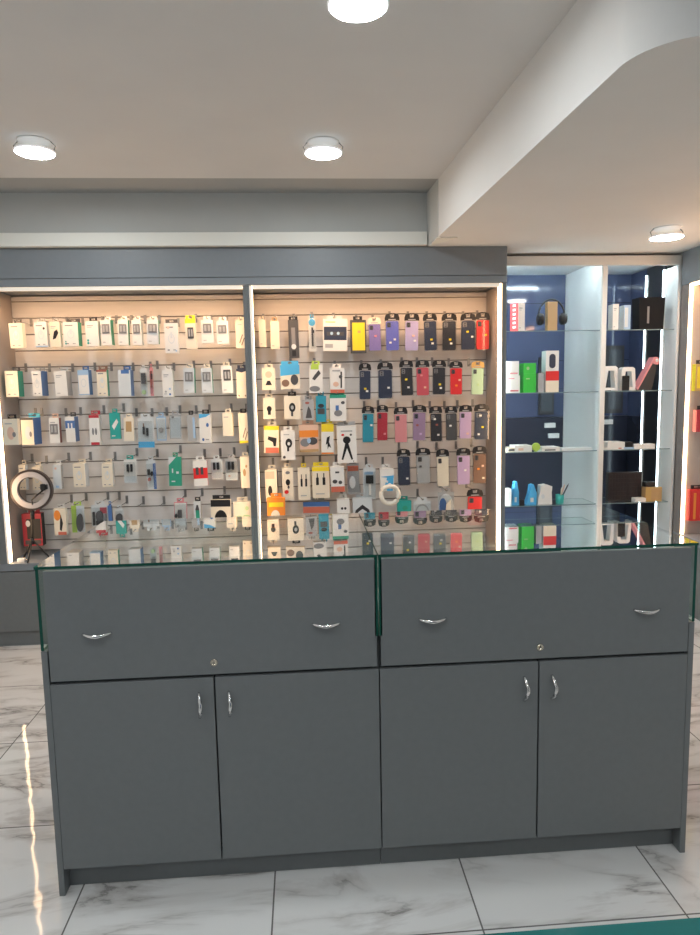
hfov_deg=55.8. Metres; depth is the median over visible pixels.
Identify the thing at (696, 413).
box
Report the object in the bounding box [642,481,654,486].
camera
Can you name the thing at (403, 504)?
box
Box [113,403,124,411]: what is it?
hook
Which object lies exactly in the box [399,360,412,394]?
pack
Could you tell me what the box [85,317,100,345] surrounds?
box
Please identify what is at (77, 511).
pack
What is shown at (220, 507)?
box
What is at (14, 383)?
box
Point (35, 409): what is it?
hook
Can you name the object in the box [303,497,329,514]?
box
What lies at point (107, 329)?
box
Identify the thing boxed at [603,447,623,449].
flat box
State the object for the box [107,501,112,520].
pack
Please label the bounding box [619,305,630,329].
box
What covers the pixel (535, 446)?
case
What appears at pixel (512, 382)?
box
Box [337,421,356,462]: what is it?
box
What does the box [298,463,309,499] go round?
box
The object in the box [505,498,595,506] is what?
glass shelf
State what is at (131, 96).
ceiling
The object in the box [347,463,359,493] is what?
pack
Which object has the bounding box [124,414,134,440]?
box
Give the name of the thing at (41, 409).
hook
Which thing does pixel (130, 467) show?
pack
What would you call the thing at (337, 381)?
box
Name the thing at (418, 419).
pack
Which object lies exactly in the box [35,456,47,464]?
hook
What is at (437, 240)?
trim
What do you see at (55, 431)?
box
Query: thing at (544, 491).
bag
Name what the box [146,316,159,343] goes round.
box
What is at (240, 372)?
box
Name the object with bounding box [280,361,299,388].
pack
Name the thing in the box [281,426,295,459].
box
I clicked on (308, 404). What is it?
box
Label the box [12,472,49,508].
diffuser
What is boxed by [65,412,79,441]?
box
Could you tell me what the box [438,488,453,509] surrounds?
pack
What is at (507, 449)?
flat box
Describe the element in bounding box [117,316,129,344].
box
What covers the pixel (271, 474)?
box
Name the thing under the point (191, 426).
pack
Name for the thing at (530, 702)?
display counter
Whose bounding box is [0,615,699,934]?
floor
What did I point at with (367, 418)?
phone case
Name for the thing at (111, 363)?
hook
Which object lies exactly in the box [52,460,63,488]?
box
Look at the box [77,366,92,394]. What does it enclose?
box
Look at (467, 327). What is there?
pack
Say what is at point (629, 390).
glass shelf
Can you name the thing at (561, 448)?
flat box
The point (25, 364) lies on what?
hook
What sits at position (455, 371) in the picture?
pack
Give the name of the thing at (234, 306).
display rack
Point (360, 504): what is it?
box
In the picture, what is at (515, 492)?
bottle
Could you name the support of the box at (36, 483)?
hanging from the hook at (46, 457)
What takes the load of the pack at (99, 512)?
hanging from the hook
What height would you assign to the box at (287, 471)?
0.232 m
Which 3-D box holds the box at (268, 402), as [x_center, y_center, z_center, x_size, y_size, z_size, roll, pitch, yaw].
[-0.509,-0.385,4.165,0.076,0.158,0.036,-2,7,-7]
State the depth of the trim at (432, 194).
3.84 m
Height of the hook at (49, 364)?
0.054 m
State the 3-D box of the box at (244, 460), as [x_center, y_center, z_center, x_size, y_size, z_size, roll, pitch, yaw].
[-0.663,0.017,4.200,0.061,0.224,0.036,-2,7,-4]
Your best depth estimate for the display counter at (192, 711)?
2.01 m
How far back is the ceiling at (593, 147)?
2.51 m
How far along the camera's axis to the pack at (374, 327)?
4.22 m
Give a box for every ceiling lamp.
[13,135,55,159]
[303,136,342,159]
[327,0,388,22]
[649,225,684,241]
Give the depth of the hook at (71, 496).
4.35 m
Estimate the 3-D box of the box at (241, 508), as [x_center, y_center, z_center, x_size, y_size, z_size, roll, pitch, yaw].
[-0.686,0.275,4.228,0.114,0.169,0.036,-3,7,-4]
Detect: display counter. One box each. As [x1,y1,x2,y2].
[33,513,380,895]
[359,505,698,863]
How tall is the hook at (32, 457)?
0.054 m
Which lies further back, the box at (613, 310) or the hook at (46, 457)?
the box at (613, 310)
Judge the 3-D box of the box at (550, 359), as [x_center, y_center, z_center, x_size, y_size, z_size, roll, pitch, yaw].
[1.343,-0.713,4.433,0.088,0.134,0.082,-2,7,-4]
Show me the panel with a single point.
(29, 267)
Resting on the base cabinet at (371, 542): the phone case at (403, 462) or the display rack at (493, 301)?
the display rack at (493, 301)
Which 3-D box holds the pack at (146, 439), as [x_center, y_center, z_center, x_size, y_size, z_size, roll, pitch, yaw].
[-1.276,-0.230,4.128,0.099,0.213,0.024,-1,7,-4]
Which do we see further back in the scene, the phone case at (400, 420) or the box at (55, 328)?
the phone case at (400, 420)
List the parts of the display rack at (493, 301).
panel, cable coil, panel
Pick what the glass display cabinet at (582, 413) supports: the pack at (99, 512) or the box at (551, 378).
the box at (551, 378)
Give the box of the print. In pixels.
[513,304,515,327]
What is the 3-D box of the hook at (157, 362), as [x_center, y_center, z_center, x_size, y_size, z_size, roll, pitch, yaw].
[-1.242,-0.653,4.172,0.016,0.054,0.245,-2,7,-4]
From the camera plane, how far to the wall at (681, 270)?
5.12 m
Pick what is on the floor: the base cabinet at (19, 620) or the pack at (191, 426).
the base cabinet at (19, 620)
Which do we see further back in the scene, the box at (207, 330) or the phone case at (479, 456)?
the phone case at (479, 456)
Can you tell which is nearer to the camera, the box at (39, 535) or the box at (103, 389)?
the box at (103, 389)
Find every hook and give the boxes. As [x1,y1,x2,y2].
[8,408,36,416]
[9,363,27,371]
[15,318,32,326]
[20,454,33,462]
[26,408,42,415]
[34,363,50,371]
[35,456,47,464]
[55,453,69,462]
[58,494,72,506]
[59,363,73,371]
[67,407,81,414]
[69,317,83,325]
[78,452,91,461]
[92,405,104,413]
[100,362,112,370]
[109,492,120,503]
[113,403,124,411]
[149,361,158,368]
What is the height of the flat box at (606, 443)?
0.033 m
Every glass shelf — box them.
[505,449,596,452]
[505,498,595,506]
[506,330,599,334]
[506,391,597,393]
[602,497,667,503]
[603,446,669,450]
[605,390,671,391]
[606,329,673,333]
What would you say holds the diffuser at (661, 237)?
attached to the ceiling lamp at (667, 236)
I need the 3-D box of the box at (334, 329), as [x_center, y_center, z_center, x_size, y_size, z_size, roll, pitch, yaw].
[-0.095,-0.858,4.223,0.154,0.227,0.042,-1,7,-5]
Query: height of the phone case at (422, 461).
0.234 m
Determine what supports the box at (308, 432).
hanging from the hook
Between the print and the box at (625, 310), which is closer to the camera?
the print
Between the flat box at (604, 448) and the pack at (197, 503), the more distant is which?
the flat box at (604, 448)
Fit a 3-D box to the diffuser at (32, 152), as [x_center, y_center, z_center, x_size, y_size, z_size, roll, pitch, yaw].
[-1.453,-1.449,3.048,0.169,0.004,0.169,3,8,31]
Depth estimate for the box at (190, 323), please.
4.06 m
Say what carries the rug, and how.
on the floor
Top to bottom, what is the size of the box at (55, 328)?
0.175 m
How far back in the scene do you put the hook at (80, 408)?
4.29 m
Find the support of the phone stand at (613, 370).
on the glass display cabinet at (582, 413)
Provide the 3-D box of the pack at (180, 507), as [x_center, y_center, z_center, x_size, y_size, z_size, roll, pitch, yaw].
[-1.078,0.269,4.203,0.081,0.149,0.028,-1,7,-8]
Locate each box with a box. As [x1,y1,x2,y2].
[2,414,20,444]
[4,367,24,396]
[8,319,26,348]
[18,460,28,489]
[20,413,41,444]
[21,509,45,545]
[31,367,48,395]
[32,462,42,489]
[34,318,49,347]
[48,413,61,442]
[49,318,62,346]
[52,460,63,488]
[53,504,68,534]
[54,367,72,395]
[63,318,82,346]
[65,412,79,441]
[72,459,89,486]
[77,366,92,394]
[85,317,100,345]
[89,410,101,444]
[96,366,109,395]
[100,316,114,345]
[102,459,114,486]
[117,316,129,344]
[118,366,134,395]
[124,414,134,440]
[131,316,143,345]
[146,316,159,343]
[162,366,174,396]
[164,319,179,352]
[183,364,195,392]
[185,315,197,349]
[193,456,208,485]
[199,410,211,442]
[201,316,213,343]
[201,364,213,392]
[211,495,231,517]
[216,317,229,344]
[221,362,232,392]
[222,409,233,435]
[233,497,250,516]
[235,317,244,347]
[236,365,246,397]
[238,409,247,442]
[240,452,249,487]
[258,316,266,346]
[262,364,275,389]
[263,394,275,418]
[264,421,279,452]
[265,465,277,501]
[267,493,284,515]
[270,317,279,348]
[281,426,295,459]
[282,463,293,499]
[284,392,299,418]
[298,420,318,451]
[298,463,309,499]
[303,396,313,419]
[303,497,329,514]
[309,361,322,392]
[312,462,329,497]
[316,392,325,421]
[321,420,333,453]
[323,315,346,350]
[329,393,345,420]
[330,364,344,392]
[330,462,344,491]
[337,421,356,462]
[337,494,349,513]
[352,493,371,513]
[363,464,375,498]
[379,464,393,490]
[397,496,410,511]
[505,447,514,451]
[505,488,510,505]
[506,361,518,375]
[506,376,519,392]
[509,444,531,451]
[510,303,524,330]
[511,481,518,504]
[519,363,535,373]
[519,374,535,392]
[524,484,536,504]
[535,373,543,391]
[539,446,559,450]
[541,351,558,371]
[541,371,558,391]
[560,447,591,449]
[603,441,624,446]
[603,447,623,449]
[605,471,641,500]
[608,304,618,329]
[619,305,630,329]
[631,497,645,501]
[632,297,664,328]
[633,443,654,448]
[641,486,661,500]
[686,485,699,520]
[691,360,699,390]
[693,406,699,431]
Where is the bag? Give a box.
[536,483,551,503]
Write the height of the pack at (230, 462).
0.166 m
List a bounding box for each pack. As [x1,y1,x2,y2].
[71,501,85,532]
[91,501,108,526]
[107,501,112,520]
[109,409,121,438]
[115,505,123,520]
[124,455,136,482]
[137,414,154,447]
[140,365,147,395]
[146,456,156,488]
[149,364,153,395]
[156,413,166,440]
[168,452,181,485]
[169,411,181,438]
[174,498,186,518]
[187,411,195,440]
[193,497,201,517]
[211,455,222,478]
[225,454,237,479]
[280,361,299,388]
[288,316,299,357]
[308,314,315,350]
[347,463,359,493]
[350,316,365,352]
[359,363,370,398]
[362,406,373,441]
[367,317,380,350]
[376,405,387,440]
[377,362,392,398]
[385,313,398,350]
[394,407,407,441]
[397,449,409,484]
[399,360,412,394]
[404,313,418,349]
[412,405,425,439]
[413,497,430,510]
[415,360,428,394]
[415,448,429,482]
[423,313,436,350]
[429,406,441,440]
[432,360,445,393]
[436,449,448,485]
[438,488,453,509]
[441,313,456,350]
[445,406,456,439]
[449,361,462,393]
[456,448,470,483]
[459,405,471,437]
[460,313,475,349]
[467,489,482,508]
[471,361,484,393]
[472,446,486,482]
[474,404,488,438]
[476,312,489,349]
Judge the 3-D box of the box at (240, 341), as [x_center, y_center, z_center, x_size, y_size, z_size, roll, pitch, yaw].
[-0.677,-0.836,4.101,0.061,0.190,0.036,-1,7,-4]
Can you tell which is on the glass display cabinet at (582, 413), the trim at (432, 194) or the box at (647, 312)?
the box at (647, 312)
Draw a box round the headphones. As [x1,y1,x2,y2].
[536,299,567,324]
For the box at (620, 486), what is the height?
0.198 m
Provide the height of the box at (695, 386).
0.197 m
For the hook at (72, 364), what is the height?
0.054 m
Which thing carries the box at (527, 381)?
on the glass display cabinet at (582, 413)
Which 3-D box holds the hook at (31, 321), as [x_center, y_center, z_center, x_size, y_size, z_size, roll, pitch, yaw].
[-2.020,-0.910,4.086,0.016,0.054,0.245,-2,7,-4]
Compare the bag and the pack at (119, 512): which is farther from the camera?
the bag
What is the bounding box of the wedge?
[638,364,656,389]
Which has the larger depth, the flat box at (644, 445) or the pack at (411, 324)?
the flat box at (644, 445)
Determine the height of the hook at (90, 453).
0.054 m
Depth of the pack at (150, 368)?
4.11 m
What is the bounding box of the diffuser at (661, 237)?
[650,234,682,240]
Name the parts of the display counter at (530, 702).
panel, glass, handle, door, kick plate, handle, glass, drawer, handle, door, handle, glass, panel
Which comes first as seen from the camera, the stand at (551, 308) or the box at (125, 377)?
the box at (125, 377)
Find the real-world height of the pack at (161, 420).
0.176 m
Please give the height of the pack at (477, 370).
0.215 m
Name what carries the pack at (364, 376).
hanging from the hook
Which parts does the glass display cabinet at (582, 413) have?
framed panel, panel, panel, panel, divider panel, rail, post, framed panel, panel, panel, panel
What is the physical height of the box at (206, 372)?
0.180 m
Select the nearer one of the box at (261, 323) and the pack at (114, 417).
the pack at (114, 417)
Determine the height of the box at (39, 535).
0.234 m
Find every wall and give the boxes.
[0,193,485,296]
[534,270,681,546]
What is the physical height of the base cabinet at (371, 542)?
0.520 m
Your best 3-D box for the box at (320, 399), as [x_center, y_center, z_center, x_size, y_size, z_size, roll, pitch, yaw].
[-0.184,-0.384,4.188,0.065,0.190,0.036,-1,7,-4]
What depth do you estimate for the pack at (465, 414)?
4.25 m
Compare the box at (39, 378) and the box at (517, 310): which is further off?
the box at (517, 310)
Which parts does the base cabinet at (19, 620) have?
panel, kick plate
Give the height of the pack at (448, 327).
0.240 m
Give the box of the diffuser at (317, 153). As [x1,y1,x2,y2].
[305,147,340,159]
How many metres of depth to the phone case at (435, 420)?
4.24 m
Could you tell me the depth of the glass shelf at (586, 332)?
4.43 m
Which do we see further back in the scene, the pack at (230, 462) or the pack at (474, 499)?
the pack at (474, 499)
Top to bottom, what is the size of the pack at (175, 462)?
0.210 m
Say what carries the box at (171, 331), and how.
hanging from the hook
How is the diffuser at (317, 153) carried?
attached to the ceiling lamp at (322, 147)
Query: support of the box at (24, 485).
hanging from the hook at (32, 457)
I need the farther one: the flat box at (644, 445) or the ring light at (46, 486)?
the flat box at (644, 445)
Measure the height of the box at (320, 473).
0.227 m
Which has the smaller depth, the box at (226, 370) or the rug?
the rug
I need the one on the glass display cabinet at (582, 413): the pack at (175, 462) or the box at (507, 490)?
the box at (507, 490)
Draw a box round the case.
[532,443,539,450]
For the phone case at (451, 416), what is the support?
hanging from the hook
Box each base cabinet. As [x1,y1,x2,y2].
[0,549,251,645]
[261,542,504,587]
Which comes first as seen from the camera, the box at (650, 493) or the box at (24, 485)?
the box at (24, 485)
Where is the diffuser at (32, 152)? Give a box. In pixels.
[15,146,54,159]
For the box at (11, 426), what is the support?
hanging from the hook at (35, 409)
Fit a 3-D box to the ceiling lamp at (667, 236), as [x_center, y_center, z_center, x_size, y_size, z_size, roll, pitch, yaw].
[1.747,-1.293,3.648,0.192,0.056,0.180,-2,7,-4]
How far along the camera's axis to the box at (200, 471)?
4.17 m
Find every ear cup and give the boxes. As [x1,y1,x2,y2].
[536,313,543,324]
[559,313,567,324]
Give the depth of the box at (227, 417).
4.14 m
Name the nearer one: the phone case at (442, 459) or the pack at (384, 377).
the pack at (384, 377)
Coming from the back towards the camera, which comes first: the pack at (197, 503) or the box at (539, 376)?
the box at (539, 376)
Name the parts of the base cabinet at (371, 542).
panel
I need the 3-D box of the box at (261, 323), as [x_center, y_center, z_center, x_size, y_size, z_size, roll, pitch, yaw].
[-0.555,-0.860,4.188,0.044,0.194,0.036,-3,7,-6]
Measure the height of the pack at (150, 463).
0.210 m
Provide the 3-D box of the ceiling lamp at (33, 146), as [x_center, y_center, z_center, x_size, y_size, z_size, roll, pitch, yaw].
[-1.453,-1.475,3.045,0.192,0.056,0.180,-2,7,-4]
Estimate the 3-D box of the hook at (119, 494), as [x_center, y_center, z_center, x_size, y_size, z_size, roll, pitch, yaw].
[-1.516,0.201,4.250,0.016,0.054,0.245,-2,7,-4]
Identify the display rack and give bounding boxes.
[0,285,254,563]
[247,283,506,515]
[673,246,699,620]
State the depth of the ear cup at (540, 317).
4.37 m
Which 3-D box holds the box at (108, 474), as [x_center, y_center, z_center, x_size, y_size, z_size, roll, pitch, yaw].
[-1.520,0.033,4.158,0.064,0.171,0.071,-1,7,-10]
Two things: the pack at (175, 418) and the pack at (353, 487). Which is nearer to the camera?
the pack at (175, 418)
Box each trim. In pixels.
[0,232,426,247]
[427,179,438,245]
[430,237,456,245]
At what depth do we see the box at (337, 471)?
4.20 m
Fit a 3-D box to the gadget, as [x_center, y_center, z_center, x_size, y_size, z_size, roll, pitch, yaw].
[1.901,-0.159,4.523,0.046,0.034,0.050,-2,7,-4]
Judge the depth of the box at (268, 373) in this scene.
4.13 m
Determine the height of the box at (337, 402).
0.190 m
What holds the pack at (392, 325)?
hanging from the hook
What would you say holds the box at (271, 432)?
hanging from the hook
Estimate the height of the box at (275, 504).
0.218 m
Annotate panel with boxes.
[0,246,506,295]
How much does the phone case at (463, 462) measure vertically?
0.241 m
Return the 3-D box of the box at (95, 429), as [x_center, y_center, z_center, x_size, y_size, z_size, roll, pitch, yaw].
[-1.583,-0.248,4.111,0.060,0.212,0.051,-2,7,-6]
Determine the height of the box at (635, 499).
0.024 m
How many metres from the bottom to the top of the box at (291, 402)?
0.170 m
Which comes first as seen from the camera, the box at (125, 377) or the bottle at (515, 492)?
the box at (125, 377)
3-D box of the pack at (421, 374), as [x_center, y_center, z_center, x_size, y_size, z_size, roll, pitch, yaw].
[0.462,-0.569,4.206,0.088,0.226,0.024,-2,7,-2]
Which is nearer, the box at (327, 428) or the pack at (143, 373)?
the pack at (143, 373)
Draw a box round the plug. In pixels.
[17,558,26,561]
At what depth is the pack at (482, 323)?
4.27 m
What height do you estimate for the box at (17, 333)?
0.174 m
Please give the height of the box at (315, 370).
0.200 m
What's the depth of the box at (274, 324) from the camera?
4.18 m
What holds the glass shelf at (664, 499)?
attached to the glass display cabinet at (582, 413)
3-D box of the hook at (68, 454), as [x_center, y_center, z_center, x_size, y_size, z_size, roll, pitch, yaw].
[-1.829,-0.056,4.198,0.016,0.054,0.245,-2,7,-4]
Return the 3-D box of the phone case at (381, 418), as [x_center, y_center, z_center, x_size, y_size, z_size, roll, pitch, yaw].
[0.206,-0.284,4.221,0.074,0.229,0.024,-1,7,-3]
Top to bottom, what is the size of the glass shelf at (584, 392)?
0.006 m
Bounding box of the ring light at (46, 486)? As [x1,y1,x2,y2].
[9,469,53,562]
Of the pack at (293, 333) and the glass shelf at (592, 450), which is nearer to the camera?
the pack at (293, 333)
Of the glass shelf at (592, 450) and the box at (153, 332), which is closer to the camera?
the box at (153, 332)
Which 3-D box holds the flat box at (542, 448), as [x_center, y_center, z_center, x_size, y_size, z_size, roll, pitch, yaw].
[1.353,-0.131,4.522,0.123,0.025,0.120,-2,7,-4]
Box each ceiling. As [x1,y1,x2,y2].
[0,0,576,192]
[426,0,699,268]
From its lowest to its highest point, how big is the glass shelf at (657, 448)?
0.006 m
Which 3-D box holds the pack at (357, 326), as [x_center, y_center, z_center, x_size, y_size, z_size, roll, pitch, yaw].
[0.052,-0.850,4.230,0.098,0.234,0.031,-2,7,-6]
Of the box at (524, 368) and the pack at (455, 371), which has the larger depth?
the box at (524, 368)
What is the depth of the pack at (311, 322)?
4.22 m
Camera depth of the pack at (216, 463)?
4.20 m
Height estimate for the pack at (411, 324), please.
0.240 m
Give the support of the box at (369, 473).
hanging from the hook
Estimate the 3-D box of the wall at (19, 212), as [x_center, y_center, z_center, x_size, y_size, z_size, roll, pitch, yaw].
[-1.021,-0.292,4.248,3.962,2.700,0.450,-2,7,-4]
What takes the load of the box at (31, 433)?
hanging from the hook at (41, 409)
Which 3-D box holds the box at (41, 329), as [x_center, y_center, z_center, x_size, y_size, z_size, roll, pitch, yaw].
[-1.873,-0.820,4.016,0.071,0.175,0.037,-3,7,-5]
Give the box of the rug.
[478,917,699,934]
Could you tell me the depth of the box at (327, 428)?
4.20 m
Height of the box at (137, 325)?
0.176 m
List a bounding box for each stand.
[545,302,557,330]
[605,366,617,390]
[618,367,635,390]
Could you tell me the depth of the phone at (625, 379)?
4.45 m
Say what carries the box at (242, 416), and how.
hanging from the hook
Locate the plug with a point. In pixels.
(18, 559)
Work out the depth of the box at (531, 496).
4.51 m
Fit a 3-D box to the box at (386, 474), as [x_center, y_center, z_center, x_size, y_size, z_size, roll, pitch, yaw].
[0.237,0.065,4.270,0.089,0.170,0.036,-2,7,-4]
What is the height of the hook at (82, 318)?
0.054 m
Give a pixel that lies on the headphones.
(563, 318)
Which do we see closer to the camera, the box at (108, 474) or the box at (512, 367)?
the box at (108, 474)
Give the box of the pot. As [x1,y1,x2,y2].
[556,494,563,503]
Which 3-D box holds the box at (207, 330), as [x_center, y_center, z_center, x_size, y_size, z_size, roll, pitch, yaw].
[-0.880,-0.851,4.081,0.072,0.165,0.042,-3,7,-7]
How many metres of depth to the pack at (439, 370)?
4.21 m
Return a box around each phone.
[622,376,629,390]
[635,357,658,389]
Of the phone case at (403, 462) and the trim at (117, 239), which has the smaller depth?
the trim at (117, 239)
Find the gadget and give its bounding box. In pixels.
[625,441,632,446]
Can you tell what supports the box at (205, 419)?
hanging from the hook
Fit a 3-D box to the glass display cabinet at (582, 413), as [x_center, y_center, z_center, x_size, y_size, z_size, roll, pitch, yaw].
[1.560,-0.237,4.743,1.230,2.376,0.652,-2,7,-4]
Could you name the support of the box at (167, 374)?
hanging from the hook
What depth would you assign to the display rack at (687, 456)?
4.35 m
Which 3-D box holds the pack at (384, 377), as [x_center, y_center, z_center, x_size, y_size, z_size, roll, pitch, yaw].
[0.223,-0.551,4.191,0.099,0.232,0.024,-2,7,-6]
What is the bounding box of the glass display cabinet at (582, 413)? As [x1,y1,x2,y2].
[505,255,681,552]
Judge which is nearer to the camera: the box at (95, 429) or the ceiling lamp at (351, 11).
the ceiling lamp at (351, 11)
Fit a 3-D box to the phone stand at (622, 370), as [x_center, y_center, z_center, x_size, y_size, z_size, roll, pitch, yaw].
[1.891,-0.606,4.524,0.110,0.158,0.066,-2,7,-4]
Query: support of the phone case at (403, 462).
hanging from the hook
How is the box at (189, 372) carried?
hanging from the hook
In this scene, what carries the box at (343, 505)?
hanging from the hook
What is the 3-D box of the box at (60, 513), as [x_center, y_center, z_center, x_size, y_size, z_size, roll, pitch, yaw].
[-1.816,0.326,4.153,0.073,0.192,0.036,-1,7,-3]
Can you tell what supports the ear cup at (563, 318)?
on the headphones
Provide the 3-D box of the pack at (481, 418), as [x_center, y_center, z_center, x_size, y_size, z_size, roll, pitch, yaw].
[0.848,-0.294,4.266,0.099,0.232,0.024,-1,7,-6]
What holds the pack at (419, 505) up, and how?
hanging from the hook
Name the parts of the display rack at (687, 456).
panel, kick plate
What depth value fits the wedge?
4.48 m
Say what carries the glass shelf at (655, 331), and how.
attached to the glass display cabinet at (582, 413)
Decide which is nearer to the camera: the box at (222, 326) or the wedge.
the box at (222, 326)
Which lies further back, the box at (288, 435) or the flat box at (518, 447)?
the flat box at (518, 447)
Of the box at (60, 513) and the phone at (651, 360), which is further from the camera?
the phone at (651, 360)
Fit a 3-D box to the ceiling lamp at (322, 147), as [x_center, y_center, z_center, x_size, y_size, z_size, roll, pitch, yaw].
[-0.127,-1.510,3.127,0.192,0.056,0.180,-2,7,-4]
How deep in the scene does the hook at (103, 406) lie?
4.29 m
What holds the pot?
on the glass display cabinet at (582, 413)
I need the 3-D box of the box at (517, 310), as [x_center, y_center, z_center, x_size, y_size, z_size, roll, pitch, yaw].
[1.110,-0.992,4.380,0.063,0.181,0.071,-5,8,-32]
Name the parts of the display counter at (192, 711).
panel, glass, handle, door, handle, glass, drawer, panel, kick plate, handle, door, handle, glass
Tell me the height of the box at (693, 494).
0.233 m
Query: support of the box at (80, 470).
hanging from the hook at (90, 453)
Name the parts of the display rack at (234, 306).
panel, panel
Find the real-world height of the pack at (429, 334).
0.240 m
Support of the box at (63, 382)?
hanging from the hook at (72, 364)

